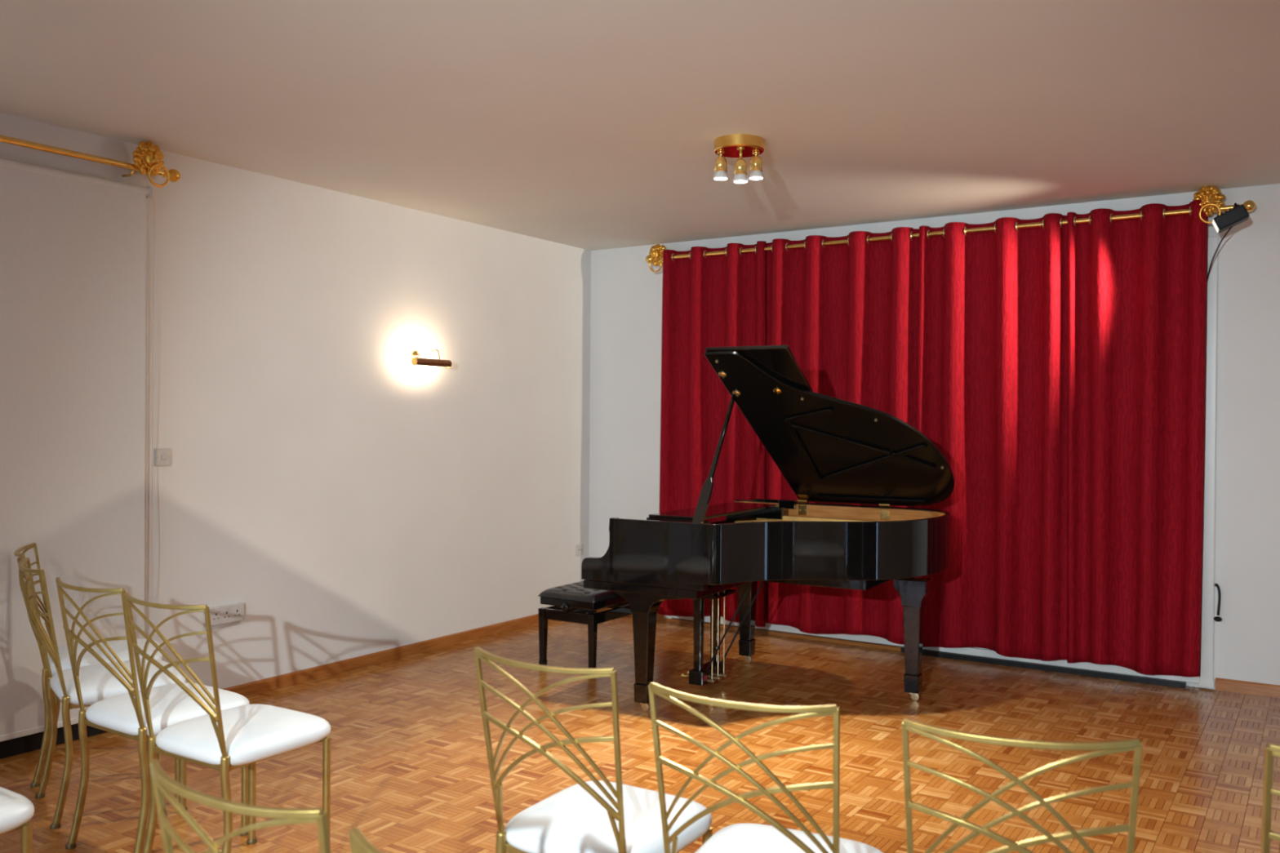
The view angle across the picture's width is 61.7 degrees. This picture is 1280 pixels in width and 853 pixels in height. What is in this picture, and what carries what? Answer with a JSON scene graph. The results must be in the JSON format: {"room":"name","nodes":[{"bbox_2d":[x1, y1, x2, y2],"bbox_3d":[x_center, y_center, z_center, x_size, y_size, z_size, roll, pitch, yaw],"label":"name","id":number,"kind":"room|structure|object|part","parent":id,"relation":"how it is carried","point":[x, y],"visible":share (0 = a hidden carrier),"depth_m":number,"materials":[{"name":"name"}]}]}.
{"room":"music room","nodes":[
{"label":"music room","id":0,"kind":"room"},
{"bbox_2d":[0,112,591,688],"bbox_3d":[-2.773,0.089,4.656,0.120,2.863,8.840,1,0,33],"label":"wall","id":1,"kind":"structure","parent":0,"point":[356,499],"depth_m":6.18,"materials":[{"name":"white paint"}]},
{"bbox_2d":[0,723,107,759],"bbox_3d":[-3.140,0.197,3.953,0.030,2.450,2.620,1,0,33],"label":"window","id":2,"kind":"structure","parent":1,"relation":"in","point":[22,744],"depth_m":4.68,"materials":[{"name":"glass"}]},
{"bbox_2d":[0,158,155,742],"bbox_3d":[-3.088,0.099,3.984,0.080,2.476,2.729,1,0,33],"label":"roller blind","id":3,"kind":"object","parent":1,"relation":"attached to","point":[73,246],"visible":0.94,"depth_m":4.76,"materials":[{"name":"fabric"}]},
{"bbox_3d":[-2.326,-0.143,5.093,0.010,1.934,0.039,1,0,33],"label":"bead chain","id":4,"kind":"part","parent":3,"relation":"part of","materials":[{"name":"white plastic"}]},
{"bbox_2d":[0,135,180,182],"bbox_3d":[-3.080,-1.202,3.935,0.121,0.071,3.030,1,0,33],"label":"curtain rod","id":5,"kind":"object","parent":1,"relation":"attached to","point":[175,175],"visible":0.78,"depth_m":4.78,"materials":[{"name":"gold metal"}]},
{"bbox_2d":[132,141,169,187],"bbox_3d":[-2.315,-1.228,5.019,0.200,0.220,0.140,0,0,4],"label":"bracket","id":6,"kind":"object","parent":1,"relation":"attached to","point":[148,157],"visible":1,"depth_m":4.98,"materials":[{"name":"gold metal"}]},
{"bbox_3d":[-2.306,-1.254,5.022,0.050,0.120,0.120,1,0,33],"label":"plate","id":7,"kind":"part","parent":6,"relation":"part of","materials":[{"name":"gold metal"}]},
{"bbox_2d":[154,448,171,466],"bbox_3d":[-2.325,0.149,5.224,0.016,0.086,0.086,1,0,33],"label":"light switch","id":8,"kind":"object","parent":1,"relation":"attached to","point":[162,456],"visible":1,"depth_m":5.22,"materials":[{"name":"white plastic"}]},
{"bbox_2d":[204,602,244,626],"bbox_3d":[-2.144,0.963,5.501,0.035,0.094,0.227,1,0,33],"label":"socket","id":9,"kind":"object","parent":1,"relation":"attached to","point":[229,613],"visible":0.89,"depth_m":5.50,"materials":[{"name":"white plastic"}]},
{"bbox_2d":[222,613,551,697],"bbox_3d":[-1.399,1.383,6.677,0.016,0.066,3.720,1,0,33],"label":"baseboard","id":10,"kind":"structure","parent":1,"relation":"attached to","point":[268,684],"depth_m":6.38,"materials":[{"name":"brown wood"}]},
{"bbox_2d":[411,349,451,368],"bbox_3d":[-1.329,-0.424,6.615,0.166,0.111,0.301,1,0,33],"label":"picture light","id":11,"kind":"object","parent":1,"relation":"attached to","point":[416,359],"visible":1,"depth_m":6.60,"materials":[{"name":"gold metal"}]},
{"bbox_3d":[-1.383,-0.438,6.650,0.036,0.072,0.072,1,0,33],"label":"wall plate","id":12,"kind":"part","parent":11,"relation":"part of","materials":[{"name":"gold metal"}]},
{"bbox_3d":[-1.307,-0.447,6.640,0.138,0.066,0.012,0,0,2],"label":"arm","id":13,"kind":"part","parent":11,"relation":"part of","materials":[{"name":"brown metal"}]},
{"bbox_3d":[-1.277,-0.394,6.582,0.042,0.045,0.296,1,0,33],"label":"lamp shade","id":14,"kind":"part","parent":11,"relation":"part of","materials":[{"name":"brown metal"}]},
{"bbox_2d":[576,543,583,555],"bbox_3d":[-0.457,0.935,8.130,0.011,0.086,0.086,1,0,33],"label":"wall socket","id":15,"kind":"object","parent":1,"relation":"attached to","point":[580,548],"visible":1,"depth_m":8.12,"materials":[{"name":"white plastic"}]},
{"bbox_2d":[0,0,1279,250],"bbox_3d":[-0.109,-1.362,2.930,6.440,0.100,8.840,1,0,33],"label":"ceiling","id":16,"kind":"structure","parent":0,"point":[590,125],"depth_m":4.30,"materials":[{"name":"white paint"}]},
{"bbox_2d":[713,133,764,183],"bbox_3d":[0.458,-1.217,4.954,0.232,0.208,0.232,1,0,33],"label":"ceiling spotlight","id":17,"kind":"object","parent":16,"relation":"attached to","point":[737,145],"visible":1,"depth_m":4.90,"materials":[{"name":"gold metal"}]},
{"bbox_3d":[0.374,-1.211,4.949,0.058,0.070,0.058,1,0,33],"label":"lamp shade","id":18,"kind":"part","parent":17,"relation":"part of","materials":[{"name":"gold metal"}]},
{"bbox_3d":[0.374,-1.257,4.948,0.034,0.030,0.034,1,0,33],"label":"stem","id":19,"kind":"part","parent":17,"relation":"part of","materials":[{"name":"gold metal"}]},
{"bbox_3d":[0.458,-1.270,4.953,0.222,0.002,0.222,1,0,29],"label":"plate","id":20,"kind":"part","parent":17,"relation":"part of","materials":[{"name":"metal"}]},
{"bbox_3d":[0.459,-1.297,4.953,0.232,0.050,0.232,1,0,33],"label":"ceiling plate","id":21,"kind":"part","parent":17,"relation":"part of","materials":[{"name":"gold metal"}]},
{"bbox_3d":[0.459,-1.241,4.872,0.034,0.060,0.034,1,0,33],"label":"stem","id":22,"kind":"part","parent":17,"relation":"part of","materials":[{"name":"gold metal"}]},
{"bbox_3d":[0.459,-1.180,4.872,0.058,0.070,0.058,1,0,33],"label":"lamp shade","id":23,"kind":"part","parent":17,"relation":"part of","materials":[{"name":"gold metal"}]},
{"bbox_3d":[0.538,-1.258,4.955,0.034,0.025,0.034,1,0,33],"label":"stem","id":24,"kind":"part","parent":17,"relation":"part of","materials":[{"name":"gold metal"}]},
{"bbox_3d":[0.538,-1.215,4.955,0.058,0.070,0.058,1,0,33],"label":"lamp shade","id":25,"kind":"part","parent":17,"relation":"part of","materials":[{"name":"gold metal"}]},
{"bbox_2d":[0,611,1279,852],"bbox_3d":[-0.130,1.511,2.949,6.440,0.120,8.840,1,0,33],"label":"floor","id":26,"kind":"structure","parent":0,"point":[410,771],"depth_m":4.73,"materials":[{"name":"brown wood"}]},
{"bbox_2d":[0,786,34,852],"bbox_3d":[-1.851,0.978,2.645,0.430,0.926,0.548,1,0,33],"label":"banquet chair","id":27,"kind":"object","parent":26,"relation":"on","point":[16,810],"visible":1,"depth_m":2.73,"materials":[{"name":"white fabric"}]},
{"bbox_3d":[-1.827,1.018,2.683,0.368,0.020,0.380,1,0,33],"label":"seat frame","id":28,"kind":"part","parent":27,"relation":"part of","materials":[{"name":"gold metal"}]},
{"bbox_3d":[-1.570,1.228,2.741,0.025,0.421,0.025,1,0,33],"label":"leg","id":29,"kind":"part","parent":27,"relation":"part of","materials":[{"name":"gold metal"}]},
{"bbox_2d":[13,542,162,787],"bbox_3d":[-2.303,0.962,4.488,0.548,0.926,0.430,0,0,-24],"label":"banquet chair","id":30,"kind":"object","parent":26,"relation":"on","point":[120,647],"visible":0.52,"depth_m":4.35,"materials":[{"name":"gold metal"}]},
{"bbox_3d":[-2.526,0.508,4.386,0.053,0.020,0.398,0,0,-24],"label":"rail","id":31,"kind":"part","parent":30,"relation":"part of","materials":[{"name":"gold metal"}]},
{"bbox_3d":[-2.376,1.193,4.256,0.067,0.459,0.030,0,0,-38],"label":"leg","id":32,"kind":"part","parent":30,"relation":"part of","materials":[{"name":"gold metal"}]},
{"bbox_3d":[-2.524,1.190,4.595,0.067,0.459,0.030,0,0,-9],"label":"leg","id":33,"kind":"part","parent":30,"relation":"part of","materials":[{"name":"gold metal"}]},
{"bbox_2d":[48,638,162,675],"bbox_3d":[-2.251,0.972,4.510,0.436,0.094,0.430,0,0,-24],"label":"seat cushion","id":34,"kind":"object","parent":30,"relation":"on","point":[120,647],"depth_m":4.41,"materials":[{"name":"white leather"}]},
{"bbox_2d":[17,557,186,829],"bbox_3d":[-2.048,0.967,4.077,0.548,0.926,0.430,0,0,-36],"label":"banquet chair","id":35,"kind":"object","parent":26,"relation":"on","point":[97,683],"visible":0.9,"depth_m":3.92,"materials":[{"name":"gold metal"}]},
{"bbox_3d":[-2.244,0.513,3.927,0.053,0.020,0.398,0,0,-36],"label":"rail","id":36,"kind":"part","parent":35,"relation":"part of","materials":[{"name":"gold metal"}]},
{"bbox_3d":[-2.288,1.194,4.133,0.067,0.459,0.030,0,0,-22],"label":"leg","id":37,"kind":"part","parent":35,"relation":"part of","materials":[{"name":"gold metal"}]},
{"bbox_3d":[-2.068,1.198,3.835,0.030,0.459,0.067,1,1,39],"label":"leg","id":38,"kind":"part","parent":35,"relation":"part of","materials":[{"name":"gold metal"}]},
{"bbox_3d":[-2.013,1.006,4.104,0.380,0.020,0.368,0,0,-36],"label":"seat frame","id":39,"kind":"part","parent":35,"relation":"part of","materials":[{"name":"gold metal"}]},
{"bbox_2d":[49,658,186,705],"bbox_3d":[-2.003,0.977,4.111,0.436,0.094,0.430,0,0,-36],"label":"seat cushion","id":40,"kind":"object","parent":35,"relation":"on","point":[97,683],"depth_m":3.96,"materials":[{"name":"white leather"}]},
{"bbox_3d":[-1.973,1.214,4.366,0.025,0.421,0.025,0,0,-36],"label":"leg","id":41,"kind":"part","parent":35,"relation":"part of","materials":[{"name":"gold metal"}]},
{"bbox_3d":[-1.753,1.217,4.067,0.025,0.421,0.025,0,0,-36],"label":"leg","id":42,"kind":"part","parent":35,"relation":"part of","materials":[{"name":"gold metal"}]},
{"bbox_2d":[55,577,249,852],"bbox_3d":[-1.675,0.972,3.687,0.430,0.926,0.548,1,0,34],"label":"banquet chair","id":43,"kind":"object","parent":26,"relation":"on","point":[123,715],"visible":0.91,"depth_m":3.57,"materials":[{"name":"gold metal"}]},
{"bbox_3d":[-1.919,1.200,3.660,0.067,0.459,0.030,0,1,-41],"label":"leg","id":44,"kind":"part","parent":43,"relation":"part of","materials":[{"name":"gold metal"}]},
{"bbox_3d":[-1.810,0.519,3.478,0.398,0.020,0.053,1,0,34],"label":"rail","id":45,"kind":"part","parent":43,"relation":"part of","materials":[{"name":"gold metal"}]},
{"bbox_3d":[-1.651,1.012,3.724,0.368,0.020,0.380,1,0,34],"label":"seat frame","id":46,"kind":"part","parent":43,"relation":"part of","materials":[{"name":"gold metal"}]},
{"bbox_3d":[-1.612,1.204,3.453,0.030,0.459,0.067,1,0,19],"label":"leg","id":47,"kind":"part","parent":43,"relation":"part of","materials":[{"name":"gold metal"}]},
{"bbox_2d":[85,682,249,736],"bbox_3d":[-1.644,0.982,3.733,0.430,0.094,0.436,1,0,34],"label":"seat cushion","id":48,"kind":"object","parent":43,"relation":"on","point":[170,704],"depth_m":3.61,"materials":[{"name":"white leather"}]},
{"bbox_3d":[-1.701,1.218,3.985,0.025,0.421,0.025,1,0,34],"label":"leg","id":49,"kind":"part","parent":43,"relation":"part of","materials":[{"name":"gold metal"}]},
{"bbox_3d":[-1.393,1.222,3.777,0.025,0.421,0.025,1,0,34],"label":"leg","id":50,"kind":"part","parent":43,"relation":"part of","materials":[{"name":"gold metal"}]},
{"bbox_2d":[124,592,330,852],"bbox_3d":[-1.304,0.977,3.399,0.430,0.926,0.548,1,0,32],"label":"banquet chair","id":51,"kind":"object","parent":26,"relation":"on","point":[226,740],"visible":0.98,"depth_m":3.30,"materials":[{"name":"gold metal"}]},
{"bbox_3d":[-1.547,1.205,3.365,0.067,0.459,0.030,0,1,-43],"label":"leg","id":52,"kind":"part","parent":51,"relation":"part of","materials":[{"name":"gold metal"}]},
{"bbox_3d":[-1.433,0.524,3.187,0.398,0.020,0.053,1,0,32],"label":"rail","id":53,"kind":"part","parent":51,"relation":"part of","materials":[{"name":"gold metal"}]},
{"bbox_3d":[-1.234,1.209,3.167,0.030,0.459,0.067,1,0,17],"label":"leg","id":54,"kind":"part","parent":51,"relation":"part of","materials":[{"name":"gold metal"}]},
{"bbox_3d":[-1.280,1.016,3.437,0.368,0.020,0.380,1,0,32],"label":"seat frame","id":55,"kind":"part","parent":51,"relation":"part of","materials":[{"name":"gold metal"}]},
{"bbox_2d":[155,703,330,765],"bbox_3d":[-1.274,0.986,3.447,0.430,0.094,0.436,1,0,32],"label":"seat cushion","id":56,"kind":"object","parent":51,"relation":"on","point":[256,732],"depth_m":3.33,"materials":[{"name":"white leather"}]},
{"bbox_3d":[-1.339,1.223,3.696,0.025,0.421,0.025,1,0,32],"label":"leg","id":57,"kind":"part","parent":51,"relation":"part of","materials":[{"name":"gold metal"}]},
{"bbox_3d":[-1.024,1.226,3.498,0.025,0.421,0.025,1,0,32],"label":"leg","id":58,"kind":"part","parent":51,"relation":"part of","materials":[{"name":"gold metal"}]},
{"bbox_2d":[149,759,330,852],"bbox_3d":[-0.489,0.993,1.791,0.430,0.926,0.548,1,0,33],"label":"banquet chair","id":59,"kind":"object","parent":26,"relation":"on","point":[162,783],"visible":1,"depth_m":1.56,"materials":[{"name":"gold metal"}]},
{"bbox_3d":[-0.620,0.541,1.580,0.398,0.020,0.053,1,0,33],"label":"rail","id":60,"kind":"part","parent":59,"relation":"part of","materials":[{"name":"gold metal"}]},
{"bbox_2d":[348,827,382,852],"bbox_3d":[-0.096,0.998,1.510,0.430,0.926,0.548,1,0,33],"label":"banquet chair","id":61,"kind":"object","parent":26,"relation":"on","point":[359,843],"visible":1,"depth_m":1.39,"materials":[{"name":"gold metal"}]},
{"bbox_2d":[537,581,632,667],"bbox_3d":[-0.284,1.186,6.396,0.398,0.480,0.566,1,0,32],"label":"piano bench","id":62,"kind":"object","parent":26,"relation":"on","point":[570,602],"visible":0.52,"depth_m":6.20,"materials":[{"name":"paint"}]},
{"bbox_3d":[-0.567,1.217,6.273,0.044,0.307,0.044,1,0,32],"label":"leg","id":63,"kind":"part","parent":62,"relation":"part of","materials":[{"name":"paint"}]},
{"bbox_3d":[-0.434,1.093,6.488,0.024,0.059,0.462,1,0,32],"label":"rail","id":64,"kind":"part","parent":62,"relation":"part of","materials":[{"name":"paint"}]},
{"bbox_3d":[-0.425,1.042,6.176,0.054,0.054,0.046,1,0,32],"label":"height knob","id":65,"kind":"part","parent":62,"relation":"part of","materials":[{"name":"paint"}]},
{"bbox_3d":[-0.418,1.095,6.178,0.306,0.059,0.024,1,0,32],"label":"rail","id":66,"kind":"part","parent":62,"relation":"part of","materials":[{"name":"paint"}]},
{"bbox_2d":[537,581,621,603],"bbox_3d":[-0.283,0.970,6.394,0.398,0.048,0.554,1,0,32],"label":"cushion","id":67,"kind":"object","parent":62,"relation":"on","point":[574,593],"depth_m":6.19,"materials":[{"name":"black leather"}]},
{"bbox_3d":[-0.312,1.067,6.236,0.125,0.061,0.020,1,0,32],"label":"scissor arm","id":68,"kind":"part","parent":62,"relation":"part of"},
{"bbox_3d":[-0.270,1.220,6.088,0.044,0.307,0.044,1,0,32],"label":"leg","id":69,"kind":"part","parent":62,"relation":"part of","materials":[{"name":"paint"}]},
{"bbox_3d":[-0.134,1.097,6.301,0.024,0.059,0.462,1,0,32],"label":"rail","id":70,"kind":"part","parent":62,"relation":"part of","materials":[{"name":"paint"}]},
{"bbox_3d":[-0.149,1.094,6.611,0.306,0.059,0.024,1,0,32],"label":"rail","id":71,"kind":"part","parent":62,"relation":"part of","materials":[{"name":"paint"}]},
{"bbox_2d":[473,646,712,852],"bbox_3d":[-0.108,0.990,2.648,0.430,0.926,0.548,1,0,32],"label":"banquet chair","id":72,"kind":"object","parent":26,"relation":"on","point":[595,815],"visible":0.98,"depth_m":2.54,"materials":[{"name":"gold metal"}]},
{"bbox_3d":[-0.351,1.219,2.613,0.067,0.459,0.030,0,1,-43],"label":"leg","id":73,"kind":"part","parent":72,"relation":"part of","materials":[{"name":"gold metal"}]},
{"bbox_3d":[-0.085,1.030,2.686,0.368,0.020,0.380,1,0,32],"label":"seat frame","id":74,"kind":"part","parent":72,"relation":"part of","materials":[{"name":"gold metal"}]},
{"bbox_3d":[-0.236,0.538,2.435,0.398,0.020,0.053,1,0,32],"label":"rail","id":75,"kind":"part","parent":72,"relation":"part of","materials":[{"name":"gold metal"}]},
{"bbox_2d":[504,780,712,852],"bbox_3d":[-0.078,1.000,2.696,0.430,0.094,0.436,1,0,32],"label":"seat cushion","id":76,"kind":"object","parent":72,"relation":"on","point":[569,820],"depth_m":2.60,"materials":[{"name":"white leather"}]},
{"bbox_3d":[0.171,1.240,2.748,0.025,0.421,0.025,1,0,32],"label":"leg","id":77,"kind":"part","parent":72,"relation":"part of","materials":[{"name":"gold metal"}]},
{"bbox_2d":[648,681,883,852],"bbox_3d":[0.295,0.995,2.349,0.430,0.926,0.548,1,0,25],"label":"banquet chair","id":78,"kind":"object","parent":26,"relation":"on","point":[743,837],"visible":1,"depth_m":2.15,"materials":[{"name":"gold metal"}]},
{"bbox_3d":[0.191,0.543,2.122,0.398,0.020,0.053,1,0,25],"label":"rail","id":79,"kind":"part","parent":78,"relation":"part of","materials":[{"name":"gold metal"}]},
{"bbox_2d":[694,822,883,852],"bbox_3d":[0.319,1.005,2.400,0.430,0.094,0.436,1,0,25],"label":"seat cushion","id":80,"kind":"object","parent":78,"relation":"on","point":[743,837],"depth_m":2.47,"materials":[{"name":"white leather"}]},
{"bbox_2d":[581,345,954,711],"bbox_3d":[0.768,0.522,5.716,1.563,1.833,1.556,1,0,30],"label":"grand piano","id":81,"kind":"object","parent":26,"relation":"on","point":[828,449],"visible":1,"depth_m":5.43,"materials":[{"name":"paint"}]},
{"bbox_3d":[0.023,1.100,5.410,0.096,0.390,0.096,1,0,30],"label":"leg","id":82,"kind":"part","parent":81,"relation":"part of","materials":[{"name":"paint"}]},
{"bbox_3d":[0.193,0.503,5.444,0.350,0.066,0.030,1,0,30],"label":"desk rail","id":83,"kind":"part","parent":81,"relation":"part of","materials":[{"name":"paint"}]},
{"bbox_3d":[0.320,1.074,5.833,0.052,0.505,0.044,1,0,30],"label":"lyre post","id":84,"kind":"part","parent":81,"relation":"part of","materials":[{"name":"paint"}]},
{"bbox_3d":[0.394,1.099,5.826,0.008,0.553,0.008,1,0,30],"label":"pedal rod","id":85,"kind":"part","parent":81,"relation":"part of","materials":[{"name":"gold metal"}]},
{"bbox_3d":[0.423,1.074,6.013,0.052,0.505,0.044,1,0,30],"label":"lyre post","id":86,"kind":"part","parent":81,"relation":"part of","materials":[{"name":"metal"}]},
{"bbox_3d":[0.431,1.099,5.890,0.008,0.553,0.008,1,0,30],"label":"pedal rod","id":87,"kind":"part","parent":81,"relation":"part of","materials":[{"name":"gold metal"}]},
{"bbox_2d":[718,371,726,377],"bbox_3d":[0.419,-0.265,5.442,0.042,0.025,0.037,1,0,30],"label":"knob","id":88,"kind":"object","parent":81,"relation":"on","point":[721,374],"depth_m":5.43,"materials":[{"name":"gold metal"}]},
{"bbox_3d":[0.468,1.098,5.954,0.008,0.553,0.008,1,0,30],"label":"pedal rod","id":89,"kind":"part","parent":81,"relation":"part of","materials":[{"name":"gold metal"}]},
{"bbox_2d":[732,391,740,395],"bbox_3d":[0.501,-0.173,5.566,0.042,0.025,0.037,1,0,30],"label":"knob","id":90,"kind":"object","parent":81,"relation":"on","point":[734,393],"depth_m":5.55,"materials":[{"name":"gold metal"}]},
{"bbox_3d":[0.652,1.097,6.505,0.096,0.390,0.096,1,0,30],"label":"leg","id":91,"kind":"part","parent":81,"relation":"part of","materials":[{"name":"paint"}]},
{"bbox_3d":[0.674,0.501,6.280,0.350,0.066,0.040,1,0,30],"label":"desk rail","id":92,"kind":"part","parent":81,"relation":"part of","materials":[{"name":"paint"}]},
{"bbox_2d":[773,388,781,393],"bbox_3d":[0.698,-0.180,5.436,0.042,0.025,0.037,1,0,30],"label":"knob","id":93,"kind":"object","parent":81,"relation":"on","point":[775,390],"depth_m":5.43,"materials":[{"name":"gold metal"}]},
{"bbox_3d":[1.038,0.775,5.806,0.680,0.050,0.900,1,0,30],"label":"under frame","id":94,"kind":"part","parent":81,"relation":"part of","materials":[{"name":"paint"}]},
{"bbox_3d":[1.074,0.043,5.661,0.988,0.829,1.322,1,0,30],"label":"lid","id":95,"kind":"part","parent":81,"relation":"part of","materials":[{"name":"black wood"}]},
{"bbox_3d":[1.443,1.109,5.650,0.096,0.390,0.096,1,0,30],"label":"leg","id":96,"kind":"part","parent":81,"relation":"part of","materials":[{"name":"paint"}]},
{"bbox_2d":[902,718,1142,852],"bbox_3d":[0.738,1.000,2.127,0.430,0.926,0.548,1,0,17],"label":"banquet chair","id":97,"kind":"object","parent":26,"relation":"on","point":[1104,748],"visible":1,"depth_m":1.88,"materials":[{"name":"gold metal"}]},
{"bbox_3d":[0.667,0.548,1.888,0.398,0.020,0.053,1,0,17],"label":"rail","id":98,"kind":"part","parent":97,"relation":"part of","materials":[{"name":"gold metal"}]},
{"bbox_2d":[1261,743,1279,852],"bbox_3d":[1.301,1.005,2.025,0.430,0.926,0.548,0,0,9],"label":"banquet chair","id":99,"kind":"object","parent":26,"relation":"on","point":[1273,749],"visible":1,"depth_m":1.84,"materials":[{"name":"gold metal"}]},
{"bbox_3d":[1.266,0.553,1.777,0.398,0.020,0.053,0,0,9],"label":"rail","id":100,"kind":"part","parent":99,"relation":"part of","materials":[{"name":"gold metal"}]},
{"bbox_2d":[588,183,1279,688],"bbox_3d":[2.249,0.112,6.600,6.200,2.863,0.120,1,0,33],"label":"wall","id":101,"kind":"structure","parent":0,"point":[626,309],"depth_m":5.90,"materials":[{"name":"white paint"}]},
{"bbox_2d":[596,607,663,619],"bbox_3d":[-0.099,1.383,8.041,0.683,0.066,0.016,1,0,33],"label":"baseboard","id":102,"kind":"structure","parent":101,"relation":"attached to","point":[659,616],"depth_m":8.01,"materials":[{"name":"brown wood"}]},
{"bbox_2d":[648,244,665,272],"bbox_3d":[0.131,-1.217,7.769,0.136,0.216,0.185,0,0,-1],"label":"bracket","id":103,"kind":"object","parent":101,"relation":"attached to","point":[655,253],"visible":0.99,"depth_m":7.73,"materials":[{"name":"gold metal"}]},
{"bbox_2d":[662,236,1217,688],"bbox_3d":[1.675,0.187,6.855,3.562,2.500,0.075,1,0,33],"label":"window","id":104,"kind":"structure","parent":101,"relation":"in","point":[1206,679],"depth_m":5.93,"materials":[{"name":"white paint"}]},
{"bbox_3d":[1.666,1.385,6.869,3.425,0.045,0.023,1,0,33],"label":"rail","id":105,"kind":"part","parent":104,"relation":"part of","materials":[{"name":"white paint"}]},
{"bbox_2d":[1192,185,1225,223],"bbox_3d":[3.094,-1.206,5.841,0.138,0.222,0.205,0,0,4],"label":"bracket","id":106,"kind":"object","parent":101,"relation":"attached to","point":[1211,198],"visible":0.99,"depth_m":5.79,"materials":[{"name":"gold metal"}]},
{"bbox_2d":[645,200,1255,263],"bbox_3d":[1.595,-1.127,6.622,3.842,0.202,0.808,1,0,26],"label":"curtain rod","id":107,"kind":"object","parent":106,"relation":"attached to","point":[1238,214],"depth_m":6.08,"materials":[{"name":"gold metal"}]},
{"bbox_2d":[657,240,766,626],"bbox_3d":[0.505,0.052,7.511,0.855,2.630,0.140,1,0,33],"label":"curtain","id":108,"kind":"object","parent":107,"relation":"hanging from","point":[714,300],"visible":0.67,"depth_m":7.54,"materials":[{"name":"fabric"}]},
{"bbox_2d":[764,226,919,644],"bbox_3d":[1.297,0.062,6.991,1.168,2.630,0.149,1,0,33],"label":"curtain","id":109,"kind":"object","parent":107,"relation":"hanging from","point":[846,314],"visible":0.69,"depth_m":6.99,"materials":[{"name":"fabric"}]},
{"bbox_3d":[1.665,-1.197,6.761,3.860,0.062,0.061,1,0,33],"label":"curtain rod","id":110,"kind":"part","parent":107,"relation":"part of","materials":[{"name":"gold metal"}]},
{"bbox_2d":[914,213,1069,660],"bbox_3d":[2.120,0.073,6.468,0.932,2.633,0.146,1,0,33],"label":"curtain","id":111,"kind":"object","parent":107,"relation":"hanging from","point":[991,395],"visible":0.84,"depth_m":6.42,"materials":[{"name":"fabric"}]},
{"bbox_2d":[1066,200,1207,676],"bbox_3d":[2.777,0.080,6.037,0.725,2.631,0.146,1,0,29],"label":"curtain","id":112,"kind":"object","parent":107,"relation":"hanging from","point":[1136,288],"visible":1,"depth_m":6.05,"materials":[{"name":"fabric"}]},
{"bbox_2d":[1207,226,1232,279],"bbox_3d":[3.078,0.033,5.737,0.024,2.143,0.412,0,0,6],"label":"power cable","id":113,"kind":"object","parent":107,"relation":"hanging from","point":[1228,231],"visible":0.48,"depth_m":5.73,"materials":[{"name":"plastic"}]},
{"bbox_2d":[1213,583,1222,621],"bbox_3d":[3.178,0.966,5.886,0.042,0.206,0.077,1,0,33],"label":"handle","id":114,"kind":"object","parent":101,"relation":"attached to","point":[1215,618],"visible":1,"depth_m":5.86,"materials":[{"name":"black metal"}]},
{"bbox_3d":[3.176,0.949,5.894,0.020,0.172,0.068,0,0,11],"label":"stem","id":115,"kind":"part","parent":114,"relation":"part of","materials":[{"name":"black metal"}]},
{"bbox_3d":[3.168,1.055,5.871,0.042,0.028,0.041,1,0,33],"label":"knob","id":116,"kind":"part","parent":114,"relation":"part of","materials":[{"name":"black metal"}]},
{"bbox_2d":[1215,677,1279,697],"bbox_3d":[3.993,1.431,5.394,1.935,0.066,0.016,1,0,33],"label":"baseboard","id":117,"kind":"structure","parent":101,"relation":"attached to","point":[1221,684],"depth_m":5.83,"materials":[{"name":"brown wood"}]}
]}

